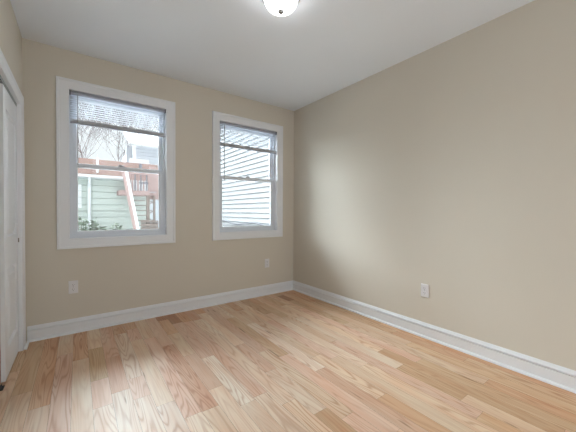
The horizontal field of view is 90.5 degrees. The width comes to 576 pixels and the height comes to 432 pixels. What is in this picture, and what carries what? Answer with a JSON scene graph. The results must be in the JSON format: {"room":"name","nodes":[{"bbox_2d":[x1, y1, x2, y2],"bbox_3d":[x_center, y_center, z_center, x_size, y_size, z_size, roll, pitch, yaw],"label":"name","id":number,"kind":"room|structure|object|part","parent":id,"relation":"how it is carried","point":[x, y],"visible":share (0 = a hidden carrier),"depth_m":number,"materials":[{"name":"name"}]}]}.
{"room":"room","nodes":[
{"label":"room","id":0,"kind":"room"},
{"bbox_2d":[0,0,22,94],"bbox_3d":[-1.055,-0.172,0.729,0.110,2.534,4.000,0,1,-36],"label":"wall","id":1,"kind":"structure","parent":0,"point":[10,35],"depth_m":1.97,"materials":[{"name":"beige paint"}]},
{"bbox_2d":[0,48,25,382],"bbox_3d":[-1.629,0.069,1.527,0.131,2.003,1.816,0,1,-36],"label":"door","id":2,"kind":"structure","parent":1,"relation":"in","point":[12,167],"depth_m":1.98,"materials":[{"name":"white paint"}]},
{"bbox_3d":[-1.948,-0.283,1.998,0.021,0.842,0.342,0,1,-36],"label":"raised panel","id":3,"kind":"part","parent":2,"relation":"part of","materials":[{"name":"white paint"}]},
{"bbox_3d":[-1.952,0.608,2.010,0.021,0.520,0.342,0,1,-36],"label":"raised panel","id":4,"kind":"part","parent":2,"relation":"part of","materials":[{"name":"white paint"}]},
{"bbox_2d":[0,38,293,346],"bbox_3d":[-1.356,-0.152,3.092,3.750,2.644,0.160,0,1,-36],"label":"wall","id":5,"kind":"structure","parent":0,"point":[113,278],"depth_m":2.91,"materials":[{"name":"beige paint"}]},
{"bbox_2d":[68,280,77,293],"bbox_3d":[-1.935,0.641,2.574,0.070,0.115,0.009,0,1,-36],"label":"wall outlet","id":6,"kind":"object","parent":5,"relation":"attached to","point":[72,285],"visible":1,"depth_m":2.57,"materials":[{"name":"plastic"}]},
{"bbox_2d":[56,76,175,249],"bbox_3d":[-1.663,-0.464,2.847,0.997,1.508,0.181,0,1,-36],"label":"window","id":7,"kind":"structure","parent":5,"relation":"in","point":[68,235],"depth_m":2.69,"materials":[{"name":"white paint"}]},
{"bbox_3d":[-1.671,-0.464,2.856,0.817,1.328,0.087,0,1,-36],"label":"frame","id":8,"kind":"part","parent":7,"relation":"part of","materials":[{"name":"white plastic"}]},
{"bbox_3d":[-1.682,-0.779,2.870,0.773,0.654,0.029,0,1,-36],"label":"sash","id":9,"kind":"part","parent":7,"relation":"part of","materials":[{"name":"white plastic"}]},
{"bbox_2d":[70,91,165,164],"bbox_3d":[-1.629,-0.797,2.797,0.809,0.660,0.044,0,1,-36],"label":"window blind","id":10,"kind":"object","parent":7,"relation":"attached to","point":[72,121],"visible":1,"depth_m":2.76,"materials":[{"name":"plastic"}]},
{"bbox_3d":[-1.632,-0.841,2.802,0.803,0.012,0.025,0,1,-36],"label":"rail","id":11,"kind":"part","parent":10,"relation":"part of","materials":[{"name":"plastic"}]},
{"bbox_3d":[-1.665,-0.154,2.851,0.773,0.668,0.029,0,1,-36],"label":"sash","id":12,"kind":"part","parent":7,"relation":"part of","materials":[{"name":"clear glass"}]},
{"bbox_2d":[27,280,292,341],"bbox_3d":[-1.052,0.986,3.226,2.812,0.128,0.017,0,1,-36],"label":"baseboard","id":13,"kind":"structure","parent":5,"relation":"attached to","point":[58,327],"depth_m":2.91,"materials":[{"name":"white paint"}]},
{"bbox_2d":[212,111,282,240],"bbox_3d":[-0.524,-0.470,3.687,1.002,1.508,0.181,0,1,-36],"label":"window","id":14,"kind":"structure","parent":5,"relation":"in","point":[275,229],"depth_m":3.64,"materials":[{"name":"white paint"}]},
{"bbox_3d":[-0.543,-0.786,3.710,0.778,0.654,0.029,0,1,-36],"label":"sash","id":15,"kind":"part","parent":14,"relation":"part of","materials":[{"name":"white plastic"}]},
{"bbox_3d":[-0.526,-0.160,3.692,0.778,0.668,0.029,0,1,-36],"label":"sash","id":16,"kind":"part","parent":14,"relation":"part of","materials":[{"name":"clear glass"}]},
{"bbox_3d":[-0.532,-0.470,3.697,0.822,1.328,0.087,0,1,-36],"label":"frame","id":17,"kind":"part","parent":14,"relation":"part of","materials":[{"name":"white plastic"}]},
{"bbox_2d":[220,121,276,179],"bbox_3d":[-0.490,-0.781,3.638,0.814,0.704,0.044,0,1,-36],"label":"window blind","id":18,"kind":"object","parent":14,"relation":"attached to","point":[224,144],"visible":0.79,"depth_m":3.60,"materials":[{"name":"plastic"}]},
{"bbox_3d":[-0.493,-0.848,3.642,0.808,0.012,0.025,0,1,-36],"label":"rail","id":19,"kind":"part","parent":18,"relation":"part of","materials":[{"name":"plastic"}]},
{"bbox_2d":[265,259,268,267],"bbox_3d":[-0.277,0.627,3.797,0.070,0.115,0.009,0,1,-36],"label":"wall outlet","id":20,"kind":"object","parent":5,"relation":"attached to","point":[266,260],"visible":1,"depth_m":3.79,"materials":[{"name":"plastic"}]},
{"bbox_2d":[10,0,533,110],"bbox_3d":[0.120,-1.499,1.081,3.750,0.120,5.110,0,1,-36],"label":"ceiling","id":21,"kind":"structure","parent":0,"point":[293,61],"depth_m":2.31,"materials":[{"name":"paint"}]},
{"bbox_2d":[263,0,299,15],"bbox_3d":[-0.046,-1.389,1.874,0.256,0.124,0.256,0,1,-36],"label":"ceiling light","id":22,"kind":"object","parent":21,"relation":"attached to","point":[276,7],"visible":1,"depth_m":1.85,"materials":[{"name":"white glass"}]},
{"bbox_2d":[0,290,575,431],"bbox_3d":[0.105,1.145,1.079,3.700,0.120,5.050,0,1,-36],"label":"floor","id":23,"kind":"structure","parent":0,"point":[287,361],"depth_m":1.85,"materials":[{"name":"brown wood"}]},
{"bbox_2d":[293,0,575,370],"bbox_3d":[1.327,-0.141,2.487,0.150,2.624,4.000,0,1,-36],"label":"wall","id":24,"kind":"structure","parent":0,"point":[450,167],"depth_m":2.27,"materials":[{"name":"beige paint"}]},
{"bbox_2d":[421,283,428,297],"bbox_3d":[1.207,0.659,2.522,0.009,0.115,0.070,0,1,-36],"label":"wall outlet","id":25,"kind":"object","parent":24,"relation":"attached to","point":[424,287],"visible":1,"depth_m":2.52,"materials":[{"name":"plastic"}]},
{"bbox_2d":[293,280,575,393],"bbox_3d":[1.255,1.008,2.454,0.017,0.128,4.000,0,1,-36],"label":"baseboard","id":26,"kind":"structure","parent":24,"relation":"attached to","point":[564,376],"depth_m":2.27,"materials":[{"name":"white paint"}]},
{"label":"outside","id":27,"kind":"structure","parent":0,"visible":0},
{"bbox_3d":[-17.793,1.419,28.290,50.000,0.300,59.820,0,1,-36],"label":"ground","id":28,"kind":"structure","parent":27,"visible":0},
{"bbox_2d":[78,216,87,230],"bbox_3d":[-5.919,0.808,8.199,0.374,1.603,0.378,0,1,10],"label":"shrub","id":29,"kind":"object","parent":28,"relation":"on","point":[81,223],"visible":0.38,"depth_m":8.16,"materials":[{"name":"green plant"}]},
{"bbox_2d":[84,217,99,230],"bbox_3d":[-5.681,0.821,8.295,0.402,1.576,0.386,0,1,-7],"label":"shrub","id":30,"kind":"object","parent":28,"relation":"on","point":[94,224],"visible":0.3,"depth_m":8.26,"materials":[{"name":"green plant"}]},
{"bbox_2d":[78,102,116,157],"bbox_3d":[-9.510,-2.780,12.811,3.584,8.724,4.425,1,1,27],"label":"bare tree","id":31,"kind":"object","parent":28,"relation":"on","point":[78,102],"visible":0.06,"depth_m":13.33,"materials":[{"name":"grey plant"}]},
{"bbox_2d":[78,103,120,157],"bbox_3d":[-11.357,-3.038,16.913,4.058,9.101,3.258,1,1,30],"label":"bare tree","id":32,"kind":"object","parent":28,"relation":"on","point":[92,129],"visible":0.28,"depth_m":16.81,"materials":[{"name":"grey plant"}]},
{"bbox_2d":[110,223,122,229],"bbox_3d":[-5.235,0.908,8.732,0.381,1.393,0.369,0,1,-11],"label":"shrub","id":33,"kind":"object","parent":28,"relation":"on","point":[116,224],"visible":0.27,"depth_m":8.72,"materials":[{"name":"green plant"}]},
{"bbox_2d":[77,157,157,230],"bbox_3d":[-9.462,-0.148,9.742,8.399,3.458,5.315,0,1,-36],"label":"house","id":34,"kind":"structure","parent":28,"relation":"on","point":[97,189],"depth_m":9.39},
{"bbox_2d":[83,107,155,161],"bbox_3d":[-9.123,-2.559,15.777,3.427,8.203,3.473,0,1,-9],"label":"bare tree","id":35,"kind":"object","parent":28,"relation":"on","point":[110,130],"visible":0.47,"depth_m":15.56,"materials":[{"name":"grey plant"}]},
{"bbox_2d":[90,107,156,150],"bbox_3d":[-12.672,-4.074,21.565,4.567,11.038,6.160,0,1,-42],"label":"bare tree","id":36,"kind":"object","parent":28,"relation":"on","point":[90,107],"visible":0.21,"depth_m":21.23,"materials":[{"name":"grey plant"}]},
{"bbox_2d":[122,171,150,228],"bbox_3d":[-4.399,0.103,8.539,1.930,3.110,0.460,1,1,44],"label":"stair","id":37,"kind":"structure","parent":28,"relation":"on","point":[125,175],"depth_m":8.59,"materials":[{"name":"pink wood"}]},
{"bbox_2d":[117,158,158,228],"bbox_3d":[-4.979,-0.195,9.628,1.283,3.572,0.920,0,1,-36],"label":"deck","id":38,"kind":"object","parent":28,"relation":"on","point":[138,187],"visible":0.73,"depth_m":9.50,"materials":[{"name":"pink wood"}]},
{"bbox_3d":[-4.861,-1.371,9.303,0.598,0.050,0.070,0,1,-36],"label":"rail","id":39,"kind":"part","parent":38,"relation":"part of","materials":[{"name":"brown wood"}]},
{"bbox_3d":[-4.671,0.457,9.524,0.090,2.275,0.090,0,1,-36],"label":"support post","id":40,"kind":"part","parent":38,"relation":"part of","materials":[{"name":"brown wood"}]},
{"bbox_3d":[-4.626,-1.110,9.487,0.060,0.575,0.060,0,1,-36],"label":"post","id":41,"kind":"part","parent":38,"relation":"part of","materials":[{"name":"brown wood"}]},
{"bbox_3d":[-4.553,-1.233,9.676,0.290,0.843,0.080,0,1,-36],"label":"panel","id":42,"kind":"part","parent":38,"relation":"part of","materials":[{"name":"brown wood"}]},
{"bbox_3d":[-4.508,0.456,9.629,0.064,2.275,0.064,0,1,-36],"label":"support post","id":43,"kind":"part","parent":38,"relation":"part of","materials":[{"name":"brown wood"}]},
{"bbox_3d":[-4.508,-0.676,9.718,0.414,0.234,0.040,0,1,-36],"label":"skirt panel","id":44,"kind":"part","parent":38,"relation":"part of","materials":[{"name":"brown wood"}]},
{"bbox_2d":[122,132,158,228],"bbox_3d":[-7.212,-1.840,18.932,6.570,6.579,5.350,0,1,-36],"label":"house","id":45,"kind":"structure","parent":28,"relation":"on","point":[137,152],"depth_m":15.71,"materials":[{"name":"white"}]},
{"bbox_2d":[126,112,157,147],"bbox_3d":[-12.510,-4.490,25.500,5.212,11.786,5.644,0,1,-8],"label":"bare tree","id":46,"kind":"object","parent":28,"relation":"on","point":[129,112],"visible":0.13,"depth_m":24.60,"materials":[{"name":"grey plant"}]},
{"bbox_2d":[221,129,269,226],"bbox_3d":[0.106,-1.322,7.283,3.710,5.940,4.800,0,1,-36],"label":"house","id":47,"kind":"structure","parent":28,"relation":"on","point":[242,201],"depth_m":6.19,"materials":[{"name":"white plastic"}]},
{"bbox_2d":[222,220,265,225],"bbox_3d":[-1.023,0.148,6.265,0.034,0.107,2.716,0,1,-36],"label":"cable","id":48,"kind":"object","parent":47,"relation":"attached to","point":[222,220],"visible":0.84,"depth_m":6.13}
]}

